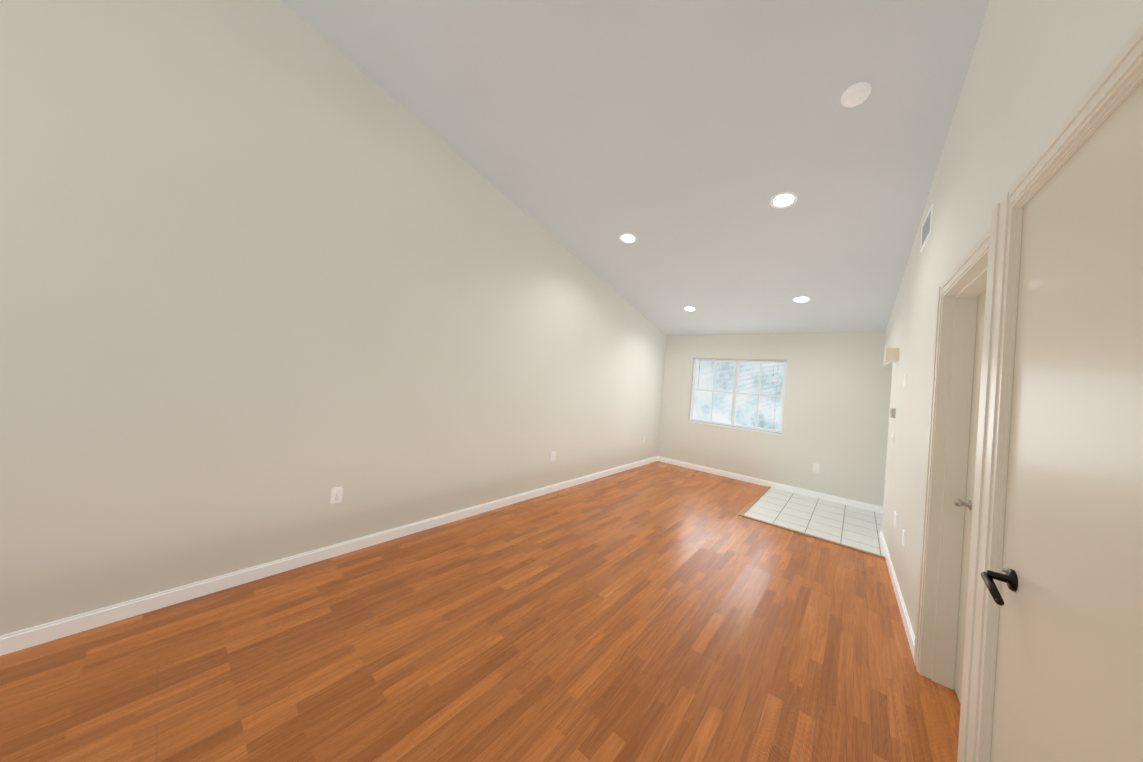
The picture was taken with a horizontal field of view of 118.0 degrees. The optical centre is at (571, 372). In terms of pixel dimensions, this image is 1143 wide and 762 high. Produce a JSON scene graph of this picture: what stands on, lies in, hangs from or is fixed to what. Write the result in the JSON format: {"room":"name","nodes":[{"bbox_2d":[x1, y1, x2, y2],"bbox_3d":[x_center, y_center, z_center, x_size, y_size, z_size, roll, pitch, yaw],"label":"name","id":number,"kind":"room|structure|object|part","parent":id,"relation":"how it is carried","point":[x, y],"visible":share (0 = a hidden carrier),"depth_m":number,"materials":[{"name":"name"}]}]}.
{"room":"empty living room","nodes":[
{"label":"empty living room","id":0,"kind":"room"},
{"bbox_2d":[0,0,666,635],"bbox_3d":[-0.919,-0.678,3.516,0.150,4.249,8.450,4,-1,40],"label":"wall","id":1,"kind":"structure","parent":0,"point":[272,272],"depth_m":2.12,"materials":[{"name":"paint"}]},
{"bbox_2d":[0,456,657,655],"bbox_3d":[-1.026,1.401,3.428,0.014,0.085,8.450,4,-1,40],"label":"baseboard","id":2,"kind":"structure","parent":1,"relation":"attached to","point":[32,636],"depth_m":2.14,"materials":[{"name":"paint"}]},
{"bbox_2d":[330,487,342,503],"bbox_3d":[-1.740,0.914,2.545,0.008,0.115,0.070,4,-1,40],"label":"electrical outlet","id":3,"kind":"object","parent":1,"relation":"attached to","point":[336,495],"visible":1,"depth_m":2.54,"materials":[{"name":"plastic"}]},
{"bbox_2d":[551,451,555,460],"bbox_3d":[-0.227,1.068,4.356,0.008,0.115,0.070,4,-1,40],"label":"electrical outlet","id":4,"kind":"object","parent":1,"relation":"attached to","point":[553,456],"visible":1,"depth_m":4.35,"materials":[{"name":"plastic"}]},
{"bbox_2d":[0,461,960,761],"bbox_3d":[0.738,1.613,1.936,5.050,0.100,8.850,4,-1,40],"label":"floor","id":5,"kind":"structure","parent":0,"point":[658,611],"depth_m":1.76,"materials":[{"name":"laminate"}]},
{"bbox_2d":[738,486,770,516],"bbox_3d":[2.562,1.754,4.740,0.040,0.010,1.776,4,-1,40],"label":"trim","id":6,"kind":"structure","parent":5,"relation":"on","point":[749,506],"depth_m":4.57,"materials":[{"name":"brown wood"}]},
{"bbox_2d":[744,487,884,555],"bbox_3d":[3.600,1.829,3.999,2.505,0.004,1.900,4,-1,40],"label":"tile floor","id":7,"kind":"structure","parent":5,"relation":"on","point":[854,527],"depth_m":4.19,"materials":[{"name":"tile"}]},
{"bbox_2d":[743,515,885,558],"bbox_3d":[2.521,1.732,3.642,1.265,0.010,0.040,4,-1,40],"label":"trim","id":8,"kind":"structure","parent":5,"relation":"on","point":[755,519],"depth_m":3.59,"materials":[{"name":"brown wood"}]},
{"bbox_2d":[281,0,989,335],"bbox_3d":[1.019,-1.828,1.995,5.050,2.017,8.850,4,-1,40],"label":"ceiling","id":9,"kind":"structure","parent":0,"point":[684,142],"depth_m":2.44,"materials":[{"name":"paint"}]},
{"bbox_2d":[619,233,636,243],"bbox_3d":[0.633,-1.497,3.849,0.196,0.045,0.192,4,-1,40],"label":"recessed light","id":10,"kind":"object","parent":9,"relation":"in","point":[627,238],"depth_m":3.84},
{"bbox_2d":[685,307,694,310],"bbox_3d":[1.823,-0.974,5.291,0.144,0.033,0.142,4,-1,40],"label":"recessed light","id":11,"kind":"object","parent":9,"relation":"in","point":[689,308],"visible":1,"depth_m":5.29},
{"bbox_2d":[770,192,796,208],"bbox_3d":[1.765,-1.428,2.859,0.196,0.045,0.192,4,-1,40],"label":"recessed light","id":12,"kind":"object","parent":9,"relation":"in","point":[784,200],"depth_m":2.85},
{"bbox_2d":[792,296,810,302],"bbox_3d":[2.897,-0.912,4.324,0.196,0.045,0.192,4,-1,40],"label":"recessed light","id":13,"kind":"object","parent":9,"relation":"in","point":[801,299],"depth_m":4.32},
{"bbox_2d":[841,82,870,106],"bbox_3d":[1.648,-1.598,1.990,0.136,0.059,0.136,4,-1,40],"label":"smoke detector","id":14,"kind":"object","parent":9,"relation":"attached to","point":[856,94],"visible":0.98,"depth_m":1.97,"materials":[{"name":"plastic"}]},
{"bbox_2d":[658,332,891,506],"bbox_3d":[3.574,0.614,5.267,4.900,2.466,0.150,4,-1,40],"label":"wall","id":15,"kind":"structure","parent":0,"point":[836,410],"depth_m":5.20,"materials":[{"name":"paint"}]},
{"bbox_2d":[688,421,780,434],"bbox_3d":[2.741,0.945,5.878,1.483,0.018,0.084,4,-1,40],"label":"window sill","id":16,"kind":"structure","parent":15,"relation":"attached to","point":[735,428],"depth_m":5.79,"materials":[{"name":"paint"}]},
{"bbox_2d":[690,360,786,432],"bbox_3d":[2.830,0.359,5.937,1.485,1.165,0.080,4,-1,40],"label":"window","id":17,"kind":"structure","parent":15,"relation":"in","point":[733,400],"depth_m":5.91,"materials":[{"name":"white plastic"}]},
{"bbox_2d":[689,358,786,433],"bbox_3d":[2.788,0.354,5.887,1.473,1.158,0.028,4,-1,40],"label":"window blinds","id":18,"kind":"object","parent":17,"relation":"attached to","point":[698,360],"visible":0.9,"depth_m":5.83,"materials":[{"name":"white plastic"}]},
{"bbox_2d":[658,456,882,512],"bbox_3d":[3.367,1.791,5.232,4.450,0.085,0.014,4,-1,40],"label":"baseboard","id":19,"kind":"structure","parent":15,"relation":"attached to","point":[866,506],"depth_m":5.34,"materials":[{"name":"paint"}]},
{"bbox_2d":[813,464,818,472],"bbox_3d":[3.610,1.417,5.066,0.070,0.115,0.008,4,-1,40],"label":"electrical outlet","id":20,"kind":"object","parent":15,"relation":"attached to","point":[815,467],"visible":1,"depth_m":5.07,"materials":[{"name":"plastic"}]},
{"bbox_2d":[882,0,1142,634],"bbox_3d":[1.690,-0.513,1.274,0.427,4.270,8.571,4,-1,40],"label":"wall","id":21,"kind":"structure","parent":0,"point":[1036,68],"depth_m":1.56,"materials":[{"name":"paint"}]},
{"bbox_2d":[884,348,898,361],"bbox_3d":[3.251,-0.171,3.492,0.104,0.124,0.203,4,-1,40],"label":"door chime","id":22,"kind":"object","parent":21,"relation":"attached to","point":[891,354],"visible":1,"depth_m":3.42,"materials":[{"name":"paint"}]},
{"bbox_2d":[890,408,895,417],"bbox_3d":[3.194,0.406,3.414,0.034,0.100,0.124,4,-1,40],"label":"thermostat","id":23,"kind":"object","parent":21,"relation":"attached to","point":[892,412],"visible":1,"depth_m":3.37,"materials":[{"name":"plastic"}]},
{"bbox_2d":[893,511,896,527],"bbox_3d":[2.784,1.270,2.952,0.011,0.115,0.115,4,-1,40],"label":"outlet","id":24,"kind":"object","parent":21,"relation":"attached to","point":[895,519],"visible":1,"depth_m":2.92,"materials":[{"name":"plastic"}]},
{"bbox_2d":[879,530,914,659],"bbox_3d":[1.124,1.534,0.883,0.234,0.085,7.317,4,-1,40],"label":"baseboard","id":25,"kind":"structure","parent":21,"relation":"attached to","point":[906,620],"depth_m":2.49,"materials":[{"name":"paint"}]},
{"bbox_2d":[902,529,904,546],"bbox_3d":[2.481,1.239,2.568,0.010,0.115,0.070,4,-1,40],"label":"outlet","id":26,"kind":"object","parent":21,"relation":"attached to","point":[903,535],"visible":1,"depth_m":2.55,"materials":[{"name":"plastic"}]},
{"bbox_2d":[904,374,906,387],"bbox_3d":[2.850,0.077,2.933,0.009,0.115,0.070,4,-1,40],"label":"switch plate","id":27,"kind":"object","parent":21,"relation":"attached to","point":[905,375],"visible":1,"depth_m":2.91,"materials":[{"name":"plastic"}]},
{"bbox_2d":[920,204,932,251],"bbox_3d":[2.579,-1.037,2.495,0.019,0.200,0.375,4,-1,40],"label":"air vent","id":28,"kind":"object","parent":21,"relation":"in","point":[926,231],"visible":1,"depth_m":2.47,"materials":[{"name":"plastic"}]},
{"bbox_2d":[954,290,985,703],"bbox_3d":[1.843,0.594,1.519,0.112,2.072,0.782,4,-1,40],"label":"door","id":29,"kind":"structure","parent":21,"relation":"in","point":[969,495],"depth_m":1.76,"materials":[{"name":"paint"}]},
{"bbox_3d":[2.011,0.676,1.767,0.057,0.048,0.048,4,-1,40],"label":"door knob","id":30,"kind":"part","parent":29,"relation":"part of","materials":[{"name":"silver metal"}]},
{"bbox_2d":[914,22,1142,761],"bbox_3d":[1.461,0.492,1.087,0.245,2.222,2.172,4,-1,40],"label":"door frame","id":31,"kind":"structure","parent":21,"relation":"attached to","point":[1122,68],"depth_m":1.24,"materials":[{"name":"paint"}]},
{"bbox_2d":[981,81,1142,761],"bbox_3d":[1.125,0.489,0.778,0.122,2.140,0.896,4,-1,40],"label":"door","id":32,"kind":"structure","parent":21,"relation":"in","point":[1069,675],"depth_m":0.80,"materials":[{"name":"paint"}]},
{"bbox_3d":[1.281,0.631,1.019,0.065,0.072,0.164,4,-1,40],"label":"door handle","id":33,"kind":"part","parent":32,"relation":"part of","materials":[{"name":"black metal"}]},
{"label":"outside","id":34,"kind":"structure","parent":0,"visible":0},
{"bbox_2d":[693,361,783,429],"bbox_3d":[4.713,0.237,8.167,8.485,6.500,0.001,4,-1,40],"label":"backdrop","id":35,"kind":"structure","parent":34,"point":[703,397],"depth_m":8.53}
]}

